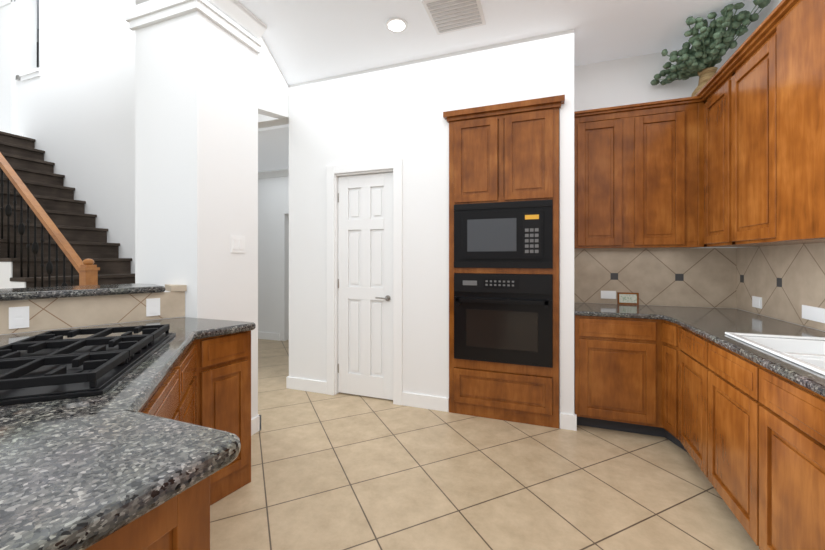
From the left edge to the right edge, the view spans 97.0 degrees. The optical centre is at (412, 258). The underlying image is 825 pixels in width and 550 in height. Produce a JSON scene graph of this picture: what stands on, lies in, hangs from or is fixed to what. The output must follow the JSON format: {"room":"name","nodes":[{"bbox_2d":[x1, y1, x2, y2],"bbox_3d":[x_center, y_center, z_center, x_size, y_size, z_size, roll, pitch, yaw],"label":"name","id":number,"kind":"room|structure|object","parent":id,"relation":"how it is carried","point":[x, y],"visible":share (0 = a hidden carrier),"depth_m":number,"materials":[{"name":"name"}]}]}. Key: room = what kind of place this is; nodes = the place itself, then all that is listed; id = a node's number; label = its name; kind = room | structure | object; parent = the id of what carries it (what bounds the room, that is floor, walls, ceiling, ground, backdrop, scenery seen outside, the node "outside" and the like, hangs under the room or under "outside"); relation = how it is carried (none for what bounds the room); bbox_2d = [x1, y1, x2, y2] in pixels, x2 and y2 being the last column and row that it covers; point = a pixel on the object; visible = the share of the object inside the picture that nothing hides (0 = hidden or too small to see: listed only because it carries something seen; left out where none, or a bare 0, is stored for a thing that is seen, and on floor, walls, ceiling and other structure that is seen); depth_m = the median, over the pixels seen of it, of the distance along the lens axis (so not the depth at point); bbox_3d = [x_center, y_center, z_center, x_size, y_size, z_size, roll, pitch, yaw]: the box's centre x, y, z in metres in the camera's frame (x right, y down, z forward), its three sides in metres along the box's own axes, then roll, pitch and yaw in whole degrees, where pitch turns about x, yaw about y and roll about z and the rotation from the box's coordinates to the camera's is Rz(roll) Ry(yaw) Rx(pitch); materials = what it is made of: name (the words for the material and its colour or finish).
{"room":"kitchen","nodes":[
{"label":"kitchen","id":0,"kind":"room"},
{"bbox_2d":[0,0,38,149],"bbox_3d":[-7.260,-1.480,6.367,6.000,5.600,3.000,0,0,20],"label":"wall","id":1,"kind":"structure","parent":0,"point":[26,93],"depth_m":5.38,"materials":[{"name":"white paint"}]},
{"bbox_2d":[0,0,40,135],"bbox_3d":[-7.613,-2.900,6.522,5.230,2.360,0.950,0,0,20],"label":"trim","id":2,"kind":"structure","parent":1,"relation":"attached to","point":[8,77],"depth_m":5.48,"materials":[{"name":"white paint"}]},
{"bbox_2d":[37,0,38,28],"bbox_3d":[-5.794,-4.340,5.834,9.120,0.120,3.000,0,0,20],"label":"window","id":3,"kind":"structure","parent":0,"point":[37,14],"depth_m":6.39,"materials":[{"name":"white paint"}]},
{"bbox_2d":[135,0,257,418],"bbox_3d":[-1.552,-1.480,2.666,0.580,5.600,0.522,0,0,20],"label":"wall","id":4,"kind":"structure","parent":0,"point":[196,140],"depth_m":2.45,"materials":[{"name":"white paint"}]},
{"bbox_2d":[125,0,209,30],"bbox_3d":[-1.624,-1.680,2.393,0.710,0.200,0.040,0,0,20],"label":"crown molding","id":5,"kind":"structure","parent":4,"relation":"attached to","point":[175,8],"depth_m":2.38,"materials":[{"name":"white paint"}]},
{"bbox_2d":[201,0,266,53],"bbox_3d":[-1.234,-1.680,2.560,0.090,0.200,0.502,0,0,20],"label":"crown molding","id":6,"kind":"structure","parent":4,"relation":"attached to","point":[243,17],"depth_m":2.58,"materials":[{"name":"white paint"}]},
{"bbox_2d":[231,235,244,252],"bbox_3d":[-1.253,-0.107,2.624,0.008,0.125,0.125,0,0,20],"label":"switch plate","id":7,"kind":"object","parent":4,"relation":"attached to","point":[237,243],"visible":1,"depth_m":2.62,"materials":[{"name":"white plastic"}]},
{"bbox_2d":[251,416,258,435],"bbox_3d":[-1.274,1.262,2.557,0.016,0.115,0.480,0,0,20],"label":"baseboard","id":8,"kind":"structure","parent":4,"relation":"attached to","point":[254,421],"depth_m":2.76,"materials":[{"name":"white paint"}]},
{"bbox_2d":[258,414,260,430],"bbox_3d":[-1.453,1.262,2.915,0.596,0.115,0.016,0,0,20],"label":"baseboard","id":9,"kind":"structure","parent":4,"relation":"attached to","point":[258,414],"depth_m":2.81,"materials":[{"name":"white paint"}]},
{"bbox_2d":[258,176,288,340],"bbox_3d":[-4.185,-0.050,6.732,7.530,2.740,0.150,0,0,20],"label":"wall","id":10,"kind":"structure","parent":0,"point":[273,254],"depth_m":5.96,"materials":[{"name":"white paint"}]},
{"bbox_2d":[258,332,279,340],"bbox_3d":[-4.951,1.262,6.922,5.960,0.115,0.016,0,0,20],"label":"baseboard","id":11,"kind":"structure","parent":10,"relation":"attached to","point":[261,335],"depth_m":5.97,"materials":[{"name":"white paint"}]},
{"bbox_2d":[258,169,288,178],"bbox_3d":[-4.226,-1.375,6.620,7.530,0.090,0.090,0,0,20],"label":"crown molding","id":12,"kind":"structure","parent":10,"relation":"attached to","point":[283,172],"depth_m":5.88,"materials":[{"name":"white paint"}]},
{"bbox_2d":[258,36,288,128],"bbox_3d":[-1.286,-1.470,3.293,0.510,0.620,0.840,0,0,20],"label":"wall","id":13,"kind":"structure","parent":0,"point":[273,97],"depth_m":2.95,"materials":[{"name":"white paint"}]},
{"bbox_2d":[258,124,288,171],"bbox_3d":[-4.381,-1.480,5.974,7.680,0.120,1.770,0,0,20],"label":"wall","id":14,"kind":"structure","parent":0,"point":[273,147],"depth_m":4.69,"materials":[{"name":"white paint"}]},
{"bbox_2d":[39,0,559,397],"bbox_3d":[-2.067,-1.480,4.110,6.905,5.600,0.150,0,0,20],"label":"wall","id":15,"kind":"structure","parent":0,"point":[395,111],"depth_m":3.60,"materials":[{"name":"white paint"}]},
{"bbox_2d":[286,376,326,393],"bbox_3d":[-1.050,1.262,3.666,0.460,0.115,0.043,0,0,20],"label":"baseboard","id":16,"kind":"structure","parent":15,"relation":"attached to","point":[302,384],"depth_m":3.65,"materials":[{"name":"white paint"}]},
{"bbox_2d":[327,158,402,404],"bbox_3d":[-0.438,0.205,3.504,0.790,2.230,0.174,0,0,20],"label":"door frame","id":17,"kind":"structure","parent":15,"relation":"attached to","point":[335,172],"depth_m":3.43,"materials":[{"name":"white paint"}]},
{"bbox_2d":[338,172,392,399],"bbox_3d":[-0.453,0.252,3.467,0.603,2.113,0.093,0,0,20],"label":"pantry door","id":18,"kind":"structure","parent":15,"relation":"in","point":[365,285],"depth_m":3.48,"materials":[{"name":"white paint"}]},
{"bbox_2d":[402,392,448,411],"bbox_3d":[0.111,1.262,3.229,0.430,0.115,0.016,0,0,20],"label":"baseboard","id":19,"kind":"structure","parent":15,"relation":"attached to","point":[408,399],"depth_m":3.22,"materials":[{"name":"white paint"}]},
{"bbox_2d":[210,339,759,549],"bbox_3d":[-3.545,1.370,3.418,15.000,0.100,12.000,0,0,20],"label":"floor","id":20,"kind":"structure","parent":0,"point":[342,471],"depth_m":2.12,"materials":[{"name":"tile"}]},
{"bbox_2d":[0,131,134,288],"bbox_3d":[-4.117,-0.200,4.189,3.678,3.040,1.097,0,0,20],"label":"staircase","id":21,"kind":"structure","parent":20,"relation":"on","point":[53,195],"depth_m":4.38,"materials":[{"name":"brown wood"}]},
{"bbox_2d":[0,152,99,286],"bbox_3d":[-4.436,-0.883,3.796,3.466,3.644,0.112,0,0,20],"label":"stair railing","id":22,"kind":"object","parent":21,"relation":"attached to","point":[87,269],"visible":0.73,"depth_m":3.47,"materials":[{"name":"brown wood"}]},
{"bbox_2d":[0,284,250,549],"bbox_3d":[-1.745,0.743,1.151,2.807,1.154,2.449,0,0,20],"label":"kitchen island","id":23,"kind":"object","parent":20,"relation":"on","point":[206,382],"visible":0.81,"depth_m":1.92,"materials":[{"name":"brown wood"}]},
{"bbox_2d":[9,306,28,328],"bbox_3d":[-1.974,0.293,1.831,0.007,0.107,0.065,0,0,45],"label":"outlet","id":24,"kind":"object","parent":23,"relation":"attached to","point":[18,317],"depth_m":1.83,"materials":[{"name":"white plastic"}]},
{"bbox_2d":[0,283,255,549],"bbox_3d":[-1.830,0.290,1.177,3.074,0.247,2.460,0,0,20],"label":"island countertop","id":25,"kind":"structure","parent":23,"relation":"on","point":[81,473],"depth_m":0.70,"materials":[{"name":"stone"}]},
{"bbox_2d":[0,324,175,405],"bbox_3d":[-1.222,0.338,1.291,0.488,0.061,0.838,0,0,-21],"label":"cooktop","id":26,"kind":"object","parent":25,"relation":"in","point":[47,366],"visible":1,"depth_m":1.16,"materials":[{"name":"black metal"}]},
{"bbox_2d":[146,298,159,316],"bbox_3d":[-1.583,0.293,2.226,0.007,0.107,0.065,0,0,45],"label":"outlet","id":27,"kind":"object","parent":23,"relation":"attached to","point":[152,304],"depth_m":2.22,"materials":[{"name":"white plastic"}]},
{"bbox_2d":[443,95,564,427],"bbox_3d":[0.817,0.033,3.238,0.960,2.575,0.675,0,0,20],"label":"tall cabinet","id":28,"kind":"object","parent":20,"relation":"on","point":[503,261],"visible":1,"depth_m":2.96,"materials":[{"name":"brown wood"}]},
{"bbox_2d":[574,314,817,480],"bbox_3d":[1.816,0.877,2.546,1.240,0.884,1.325,0,0,20],"label":"base cabinet","id":29,"kind":"object","parent":20,"relation":"on","point":[654,377],"depth_m":2.60,"materials":[{"name":"brown wood"}]},
{"bbox_2d":[574,303,661,319],"bbox_3d":[1.618,0.417,2.989,0.570,0.035,0.629,0,0,20],"label":"countertop","id":30,"kind":"structure","parent":29,"relation":"on","point":[580,309],"depth_m":2.83,"materials":[{"name":"stone"}]},
{"bbox_2d":[617,292,638,304],"bbox_3d":[1.895,0.347,3.211,0.165,0.104,0.014,0,0,20],"label":"framed picture","id":31,"kind":"object","parent":30,"relation":"on","point":[627,298],"visible":0.96,"depth_m":3.21,"materials":[{"name":"brown wood"}]},
{"bbox_2d":[650,305,824,396],"bbox_3d":[1.784,0.417,1.626,0.674,0.035,3.076,0,0,20],"label":"countertop","id":32,"kind":"structure","parent":29,"relation":"on","point":[714,325],"depth_m":2.04,"materials":[{"name":"stone"}]},
{"bbox_2d":[725,332,824,374],"bbox_3d":[1.736,0.489,1.438,0.486,0.202,0.906,0,0,20],"label":"sink","id":33,"kind":"object","parent":32,"relation":"in","point":[808,352],"visible":0.42,"depth_m":1.80,"materials":[{"name":"white ceramic"}]},
{"bbox_2d":[710,402,817,534],"bbox_3d":[1.807,1.044,1.628,0.628,0.550,0.469,0,0,20],"label":"base cabinet","id":34,"kind":"object","parent":20,"relation":"on","point":[747,435],"depth_m":1.65,"materials":[{"name":"brown wood"}]},
{"bbox_2d":[750,438,817,549],"bbox_3d":[1.658,1.044,1.217,0.628,0.550,0.405,0,0,20],"label":"base cabinet","id":35,"kind":"object","parent":20,"relation":"on","point":[783,476],"depth_m":1.36,"materials":[{"name":"brown wood"}]},
{"bbox_2d":[818,394,824,549],"bbox_3d":[1.481,0.877,0.732,0.628,0.884,0.628,0,0,20],"label":"base cabinet","id":36,"kind":"object","parent":20,"relation":"on","point":[821,400],"depth_m":1.17,"materials":[{"name":"brown wood"}]},
{"bbox_2d":[238,0,764,84],"bbox_3d":[0.172,-1.840,-0.127,5.590,0.120,7.880,0,0,20],"label":"ceiling","id":37,"kind":"structure","parent":0,"point":[308,40],"depth_m":2.83,"materials":[{"name":"white paint"}]},
{"bbox_2d":[385,17,407,32],"bbox_3d":[-0.120,-1.773,2.768,0.170,0.014,0.170,0,0,20],"label":"recessed light","id":38,"kind":"object","parent":37,"relation":"in","point":[396,24],"visible":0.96,"depth_m":2.75,"materials":[{"name":"white paint"}]},
{"bbox_2d":[422,0,485,34],"bbox_3d":[0.309,-1.772,2.633,0.380,0.016,0.400,0,0,20],"label":"ceiling vent","id":39,"kind":"object","parent":37,"relation":"in","point":[447,16],"visible":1,"depth_m":2.64,"materials":[{"name":"white metal"}]},
{"bbox_2d":[559,29,573,425],"bbox_3d":[1.304,-0.230,3.122,0.105,3.100,0.600,0,0,20],"label":"wall","id":40,"kind":"structure","parent":0,"point":[566,258],"depth_m":2.84,"materials":[{"name":"white paint"}]},
{"bbox_2d":[574,40,736,308],"bbox_3d":[2.090,-0.230,3.235,1.505,3.100,0.150,0,0,20],"label":"wall","id":41,"kind":"structure","parent":0,"point":[616,82],"depth_m":3.23,"materials":[{"name":"white paint"}]},
{"bbox_2d":[574,93,697,248],"bbox_3d":[1.841,-0.659,3.040,0.919,1.138,0.379,0,0,20],"label":"upper cabinet","id":42,"kind":"object","parent":41,"relation":"attached to","point":[636,165],"depth_m":2.90,"materials":[{"name":"brown wood"}]},
{"bbox_2d":[650,0,770,96],"bbox_3d":[2.213,-1.482,2.767,0.588,0.579,0.589,0,0,20],"label":"potted plant","id":43,"kind":"object","parent":42,"relation":"on","point":[712,44],"visible":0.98,"depth_m":2.71,"materials":[{"name":"plant"}]},
{"bbox_2d":[574,248,735,307],"bbox_3d":[2.041,0.155,3.167,1.250,0.490,0.001,0,0,20],"label":"backsplash","id":44,"kind":"structure","parent":41,"relation":"attached to","point":[695,277],"depth_m":3.13,"materials":[{"name":"tile"}]},
{"bbox_2d":[601,291,615,298],"bbox_3d":[1.753,0.320,3.267,0.120,0.070,0.008,0,0,20],"label":"outlet","id":45,"kind":"object","parent":44,"relation":"attached to","point":[608,294],"visible":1,"depth_m":3.27,"materials":[{"name":"white plastic"}]},
{"bbox_2d":[737,0,824,331],"bbox_3d":[1.388,-0.230,-0.675,0.150,3.100,7.680,0,0,20],"label":"wall","id":46,"kind":"structure","parent":0,"point":[766,11],"depth_m":2.64,"materials":[{"name":"white paint"}]},
{"bbox_2d":[698,64,729,247],"bbox_3d":[2.264,-0.659,2.496,0.366,1.138,0.505,0,0,20],"label":"upper cabinet","id":47,"kind":"object","parent":46,"relation":"attached to","point":[714,100],"depth_m":2.56,"materials":[{"name":"brown wood"}]},
{"bbox_2d":[730,32,793,246],"bbox_3d":[2.115,-0.659,2.059,0.346,1.138,0.517,0,0,20],"label":"upper cabinet","id":48,"kind":"object","parent":46,"relation":"attached to","point":[731,153],"depth_m":2.15,"materials":[{"name":"brown wood"}]},
{"bbox_2d":[736,243,824,330],"bbox_3d":[2.098,0.155,1.514,0.001,0.490,3.080,0,0,20],"label":"backsplash","id":49,"kind":"structure","parent":46,"relation":"attached to","point":[785,282],"depth_m":2.37,"materials":[{"name":"tile"}]},
{"bbox_2d":[752,296,761,308],"bbox_3d":[2.511,0.315,2.662,0.008,0.080,0.120,0,0,20],"label":"outlet","id":50,"kind":"object","parent":49,"relation":"attached to","point":[756,301],"depth_m":2.65,"materials":[{"name":"white plastic"}]},
{"bbox_2d":[802,305,824,322],"bbox_3d":[2.306,0.315,2.098,0.008,0.080,0.200,0,0,20],"label":"outlet","id":51,"kind":"object","parent":49,"relation":"attached to","point":[812,313],"depth_m":2.09,"materials":[{"name":"white plastic"}]},
{"bbox_2d":[762,0,824,243],"bbox_3d":[1.746,-0.659,1.046,0.348,1.138,1.760,0,0,20],"label":"upper cabinet","id":52,"kind":"object","parent":46,"relation":"attached to","point":[793,39],"depth_m":1.73,"materials":[{"name":"brown wood"}]}
]}

